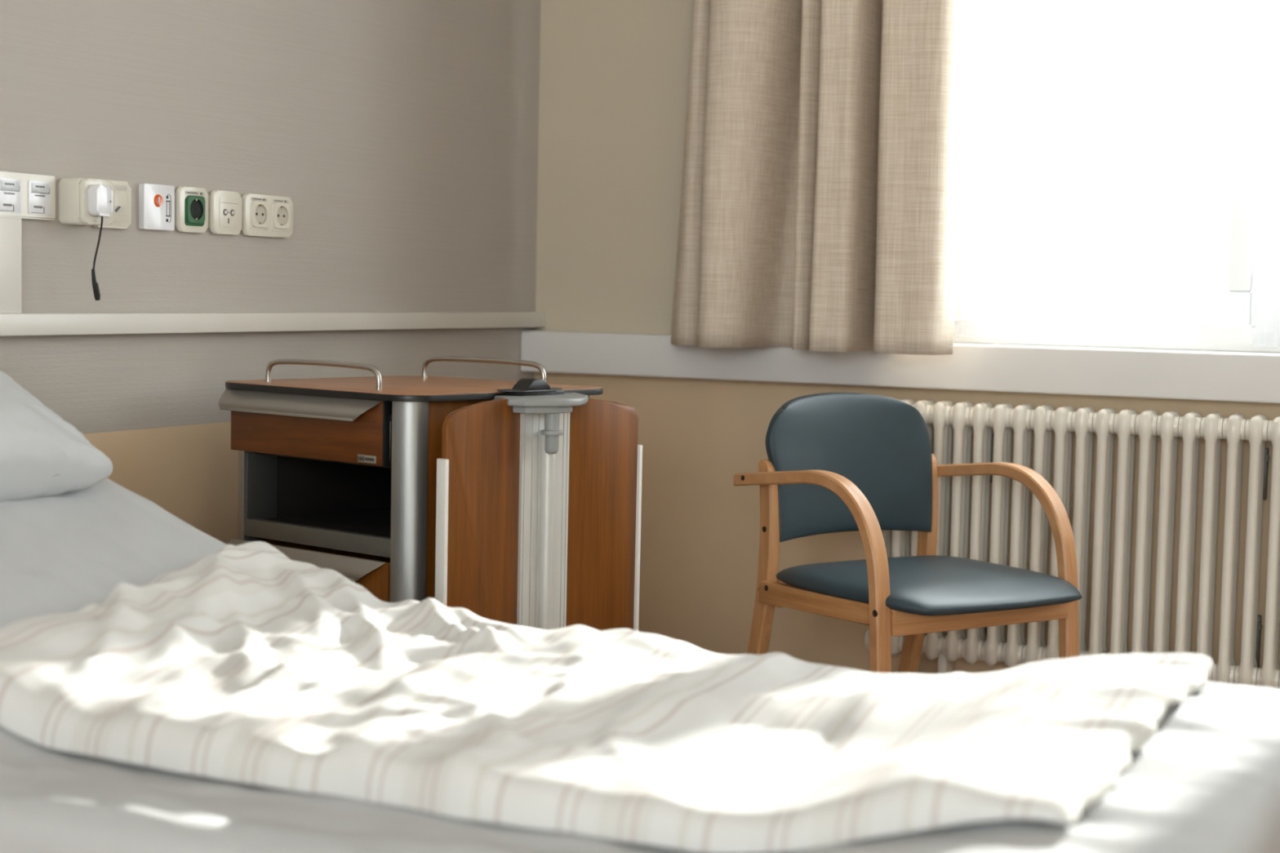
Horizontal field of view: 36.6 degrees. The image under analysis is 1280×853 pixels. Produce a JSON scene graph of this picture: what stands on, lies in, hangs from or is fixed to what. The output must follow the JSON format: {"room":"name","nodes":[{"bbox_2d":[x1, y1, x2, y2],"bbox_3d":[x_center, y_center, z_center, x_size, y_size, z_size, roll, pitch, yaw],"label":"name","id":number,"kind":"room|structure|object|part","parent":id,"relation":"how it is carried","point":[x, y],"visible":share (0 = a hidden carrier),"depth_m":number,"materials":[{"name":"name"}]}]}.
{"room":"care facility","nodes":[
{"label":"care facility","id":0,"kind":"room"},
{"bbox_2d":[0,0,541,434],"bbox_3d":[-1.598,-0.480,2.204,0.200,2.620,6.500,3,4,25],"label":"wall","id":1,"kind":"structure","parent":0,"point":[401,136],"depth_m":3.83,"materials":[{"name":"paint"}]},
{"bbox_2d":[0,216,21,313],"bbox_3d":[-1.067,-0.260,3.101,0.024,0.156,0.188,3,4,25],"label":"duct","id":2,"kind":"object","parent":1,"relation":"attached to","point":[10,227],"visible":1,"depth_m":3.16,"materials":[{"name":"white paint"}]},
{"bbox_2d":[0,171,55,220],"bbox_3d":[-1.019,-0.381,3.203,0.014,0.074,0.127,3,4,25],"label":"outlet","id":3,"kind":"object","parent":1,"relation":"attached to","point":[22,195],"visible":1,"depth_m":3.20,"materials":[{"name":"beige plastic"}]},
{"bbox_2d":[57,177,115,225],"bbox_3d":[-0.946,-0.384,3.308,0.057,0.078,0.078,3,4,25],"label":"box","id":4,"kind":"object","parent":1,"relation":"attached to","point":[72,192],"visible":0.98,"depth_m":3.28,"materials":[{"name":"beige plastic"}]},
{"bbox_3d":[-0.927,-0.383,3.299,0.012,0.077,0.077,3,4,25],"label":"frame","id":5,"kind":"part","parent":4,"relation":"part of","materials":[{"name":"beige plastic"}]},
{"bbox_2d":[87,184,112,300],"bbox_3d":[-0.919,-0.312,3.287,0.028,0.196,0.040,3,4,25],"label":"charger","id":6,"kind":"object","parent":4,"relation":"attached to","point":[100,197],"visible":1,"depth_m":3.28,"materials":[{"name":"white plastic"}]},
{"bbox_2d":[93,179,131,228],"bbox_3d":[-0.928,-0.390,3.396,0.014,0.083,0.094,3,4,25],"label":"outlet","id":7,"kind":"object","parent":1,"relation":"attached to","point":[122,220],"visible":0.51,"depth_m":3.41,"materials":[{"name":"beige plastic"}]},
{"bbox_2d":[114,193,126,221],"bbox_3d":[-0.927,-0.386,3.400,0.014,0.048,0.058,3,4,25],"label":"outlet","id":8,"kind":"object","parent":7,"relation":"attached to","point":[120,198],"depth_m":3.41,"materials":[{"name":"beige plastic"}]},
{"bbox_2d":[138,183,174,231],"bbox_3d":[-0.875,-0.398,3.508,0.015,0.082,0.085,3,4,25],"label":"plate","id":9,"kind":"object","parent":1,"relation":"attached to","point":[156,202],"visible":1,"depth_m":3.50,"materials":[{"name":"white plastic"}]},
{"bbox_2d":[83,422,238,544],"bbox_3d":[-1.376,0.389,2.539,0.004,0.650,5.199,3,4,25],"label":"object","id":10,"kind":"structure","parent":1,"relation":"attached to","point":[190,472],"depth_m":3.62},
{"bbox_2d":[174,186,208,232],"bbox_3d":[-0.832,-0.403,3.597,0.018,0.084,0.084,3,4,25],"label":"power socket","id":11,"kind":"object","parent":1,"relation":"attached to","point":[191,203],"visible":1,"depth_m":3.58,"materials":[{"name":"beige plastic"}]},
{"bbox_2d":[190,199,203,219],"bbox_3d":[-0.826,-0.404,3.595,0.004,0.039,0.039,3,4,25],"label":"outlet","id":12,"kind":"object","parent":11,"relation":"on","point":[196,205],"depth_m":3.60,"materials":[{"name":"green plastic"}]},
{"bbox_2d":[208,190,242,235],"bbox_3d":[-0.790,-0.408,3.690,0.016,0.082,0.088,3,4,25],"label":"outlet","id":13,"kind":"object","parent":1,"relation":"attached to","point":[224,207],"visible":1,"depth_m":3.68,"materials":[{"name":"beige plastic"}]},
{"bbox_2d":[241,193,293,237],"bbox_3d":[-0.732,-0.415,3.809,0.018,0.081,0.156,3,4,25],"label":"power socket","id":14,"kind":"object","parent":1,"relation":"attached to","point":[263,215],"visible":1,"depth_m":3.80,"materials":[{"name":"beige plastic"}]},
{"bbox_2d":[255,204,266,224],"bbox_3d":[-0.741,-0.414,3.774,0.004,0.039,0.039,3,4,25],"label":"outlet","id":15,"kind":"object","parent":14,"relation":"on","point":[260,209],"depth_m":3.78,"materials":[{"name":"beige plastic"}]},
{"bbox_2d":[276,205,288,225],"bbox_3d":[-0.711,-0.418,3.839,0.004,0.039,0.039,3,4,25],"label":"outlet","id":16,"kind":"object","parent":14,"relation":"on","point":[282,211],"depth_m":3.84,"materials":[{"name":"beige plastic"}]},
{"bbox_2d":[0,311,546,336],"bbox_3d":[-1.352,-0.127,2.497,0.032,0.037,5.200,3,4,25],"label":"trim","id":17,"kind":"structure","parent":1,"relation":"attached to","point":[21,324],"depth_m":3.72,"materials":[{"name":"white paint"}]},
{"bbox_2d":[520,0,1279,674],"bbox_3d":[1.964,-0.524,3.915,4.800,2.620,0.378,3,4,25],"label":"wall","id":18,"kind":"structure","parent":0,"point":[614,73],"depth_m":4.67,"materials":[{"name":"paint"}]},
{"bbox_2d":[953,0,1279,352],"bbox_3d":[1.698,-0.835,4.018,2.240,1.385,0.085,3,4,25],"label":"window","id":19,"kind":"structure","parent":18,"relation":"attached to","point":[1162,309],"depth_m":4.25,"materials":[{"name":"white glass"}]},
{"bbox_3d":[1.706,-0.834,4.000,0.680,1.273,0.060,3,4,25],"label":"sash","id":20,"kind":"part","parent":19,"relation":"part of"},
{"bbox_3d":[0.663,-1.720,0.985,5.200,0.120,6.750,3,4,25],"label":"ceiling","id":21,"kind":"structure","parent":0,"visible":0},
{"bbox_3d":[1.424,-1.818,3.791,3.400,0.045,0.050,3,4,25],"label":"rail","id":22,"kind":"object","parent":21,"relation":"attached to","visible":0},
{"bbox_2d":[671,0,968,355],"bbox_3d":[0.379,-1.011,4.298,0.736,1.679,0.228,3,4,25],"label":"curtain","id":23,"kind":"object","parent":22,"relation":"hanging from","point":[820,195],"visible":1,"depth_m":4.27,"materials":[{"name":"beige fabric"}]},
{"bbox_3d":[0.604,1.013,1.177,5.200,0.120,6.750,3,4,25],"label":"floor","id":24,"kind":"structure","parent":0,"visible":0},
{"bbox_2d":[218,355,642,631],"bbox_3d":[-0.373,0.321,3.570,0.654,0.884,0.527,5,5,40],"label":"nightstand","id":25,"kind":"object","parent":24,"relation":"on","point":[515,503],"visible":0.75,"depth_m":3.38,"materials":[{"name":"brown wood"}]},
{"bbox_3d":[-0.731,0.292,3.582,0.043,0.725,0.043,5,5,40],"label":"corner post","id":26,"kind":"part","parent":25,"relation":"part of","materials":[{"name":"metal"}]},
{"bbox_3d":[-0.605,-0.038,3.416,0.424,0.037,0.019,5,5,40],"label":"handle","id":27,"kind":"part","parent":25,"relation":"part of","materials":[{"name":"grey metal"}]},
{"bbox_3d":[-0.600,0.238,3.427,0.420,0.037,0.019,5,5,40],"label":"handle","id":28,"kind":"part","parent":25,"relation":"part of","materials":[{"name":"grey metal"}]},
{"bbox_3d":[-0.589,-0.002,3.424,0.410,0.114,0.016,5,5,40],"label":"drawer","id":29,"kind":"part","parent":25,"relation":"part of","materials":[{"name":"brown wood"}]},
{"bbox_3d":[-0.590,0.424,3.450,0.417,0.406,0.015,5,5,40],"label":"door","id":30,"kind":"part","parent":25,"relation":"part of","materials":[{"name":"brown wood"}]},
{"bbox_3d":[-0.569,-0.096,3.462,0.311,0.047,0.010,5,5,40],"label":"rail","id":31,"kind":"part","parent":25,"relation":"part of","materials":[{"name":"metal"}]},
{"bbox_3d":[-0.601,0.278,3.757,0.008,0.714,0.400,5,5,40],"label":"panel","id":32,"kind":"part","parent":25,"relation":"part of","materials":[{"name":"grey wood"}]},
{"bbox_2d":[266,506,391,537],"bbox_3d":[-0.417,0.182,3.605,0.400,0.014,0.444,5,5,40],"label":"shelf","id":33,"kind":"object","parent":25,"relation":"attached to","point":[370,521],"depth_m":3.60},
{"bbox_2d":[358,455,373,461],"bbox_3d":[-0.469,0.056,3.314,0.039,0.009,0.001,5,5,40],"label":"print","id":34,"kind":"object","parent":25,"relation":"on","point":[366,459],"depth_m":3.31},
{"bbox_3d":[-0.283,0.014,3.461,0.004,0.085,0.442,5,5,40],"label":"drawer","id":35,"kind":"part","parent":25,"relation":"part of","materials":[{"name":"black"}]},
{"bbox_3d":[-0.397,0.318,3.302,0.043,0.725,0.043,5,5,40],"label":"corner post","id":36,"kind":"part","parent":25,"relation":"part of","materials":[{"name":"metal"}]},
{"bbox_3d":[-0.246,0.306,3.460,0.008,0.714,0.400,5,5,40],"label":"panel","id":37,"kind":"part","parent":25,"relation":"part of","materials":[{"name":"brown wood"}]},
{"bbox_3d":[-0.306,-0.111,3.757,0.335,0.047,0.010,5,5,40],"label":"rail","id":38,"kind":"part","parent":25,"relation":"part of","materials":[{"name":"metal"}]},
{"bbox_3d":[-0.165,0.267,3.390,0.025,0.525,0.025,5,5,40],"label":"lift rod","id":39,"kind":"part","parent":25,"relation":"part of","materials":[{"name":"metal"}]},
{"bbox_3d":[-0.152,0.009,3.342,0.040,0.077,0.040,5,5,40],"label":"release knob","id":40,"kind":"part","parent":25,"relation":"part of","materials":[{"name":"grey plastic"}]},
{"bbox_2d":[733,392,1082,673],"bbox_3d":[0.547,0.351,3.917,0.532,0.815,0.600,-1,5,-33],"label":"armchair","id":41,"kind":"object","parent":24,"relation":"on","point":[837,462],"visible":0.97,"depth_m":3.93,"materials":[{"name":"leather"}]},
{"bbox_3d":[0.237,0.405,4.001,0.028,0.681,0.128,-1,5,-33],"label":"leg","id":42,"kind":"part","parent":41,"relation":"part of","materials":[{"name":"brown wood"}]},
{"bbox_3d":[0.446,0.325,4.070,0.400,0.038,0.024,-1,5,-33],"label":"rail","id":43,"kind":"part","parent":41,"relation":"part of","materials":[{"name":"brown wood"}]},
{"bbox_3d":[0.333,0.423,3.797,0.036,0.678,0.484,-1,5,-33],"label":"arm and leg","id":44,"kind":"part","parent":41,"relation":"part of","materials":[{"name":"brown wood"}]},
{"bbox_3d":[0.351,0.347,3.784,0.022,0.048,0.367,-1,5,-33],"label":"rail","id":45,"kind":"part","parent":41,"relation":"part of","materials":[{"name":"brown wood"}]},
{"bbox_3d":[0.433,0.080,4.065,0.436,0.300,0.078,-1,5,-33],"label":"backrest","id":46,"kind":"part","parent":41,"relation":"part of","materials":[{"name":"leather"}]},
{"bbox_3d":[0.596,0.396,4.235,0.028,0.681,0.128,-1,5,-33],"label":"leg","id":47,"kind":"part","parent":41,"relation":"part of","materials":[{"name":"brown wood"}]},
{"bbox_3d":[0.579,0.310,3.855,0.493,0.049,0.468,-1,5,-33],"label":"seat","id":48,"kind":"part","parent":41,"relation":"part of","materials":[{"name":"leather"}]},
{"bbox_3d":[0.659,0.358,3.745,0.456,0.060,0.024,-1,5,-33],"label":"rail","id":49,"kind":"part","parent":41,"relation":"part of","materials":[{"name":"brown wood"}]},
{"bbox_3d":[0.745,0.413,4.066,0.036,0.678,0.484,-1,5,-33],"label":"arm and leg","id":50,"kind":"part","parent":41,"relation":"part of","materials":[{"name":"brown wood"}]},
{"bbox_2d":[864,397,1279,688],"bbox_3d":[1.233,0.365,4.121,1.538,0.787,0.120,3,4,25],"label":"radiator","id":51,"kind":"object","parent":24,"relation":"on","point":[989,645],"visible":0.75,"depth_m":4.17,"materials":[{"name":"metal"}]},
{"bbox_3d":[-0.333,0.457,2.242,2.030,0.800,0.940,3,4,25],"label":"hospital bed","id":52,"kind":"object","parent":24,"relation":"on","visible":0},
{"bbox_2d":[0,477,1279,852],"bbox_3d":[-0.293,0.264,2.214,1.985,0.406,0.950,3,4,25],"label":"mattress","id":53,"kind":"object","parent":52,"relation":"on","point":[1208,780],"visible":0.25,"depth_m":1.85,"materials":[{"name":"white fabric"}]},
{"bbox_2d":[0,370,112,502],"bbox_3d":[-1.109,-0.006,2.578,0.389,0.266,0.770,3,4,25],"label":"pillow","id":54,"kind":"object","parent":53,"relation":"on","point":[42,455],"visible":0.95,"depth_m":2.74,"materials":[{"name":"white fabric"}]},
{"bbox_2d":[0,541,1213,852],"bbox_3d":[-0.099,0.278,2.212,1.369,0.135,0.766,3,4,25],"label":"duvet","id":55,"kind":"object","parent":53,"relation":"on","point":[250,663],"visible":1,"depth_m":2.07,"materials":[{"name":"fabric"}]}
]}

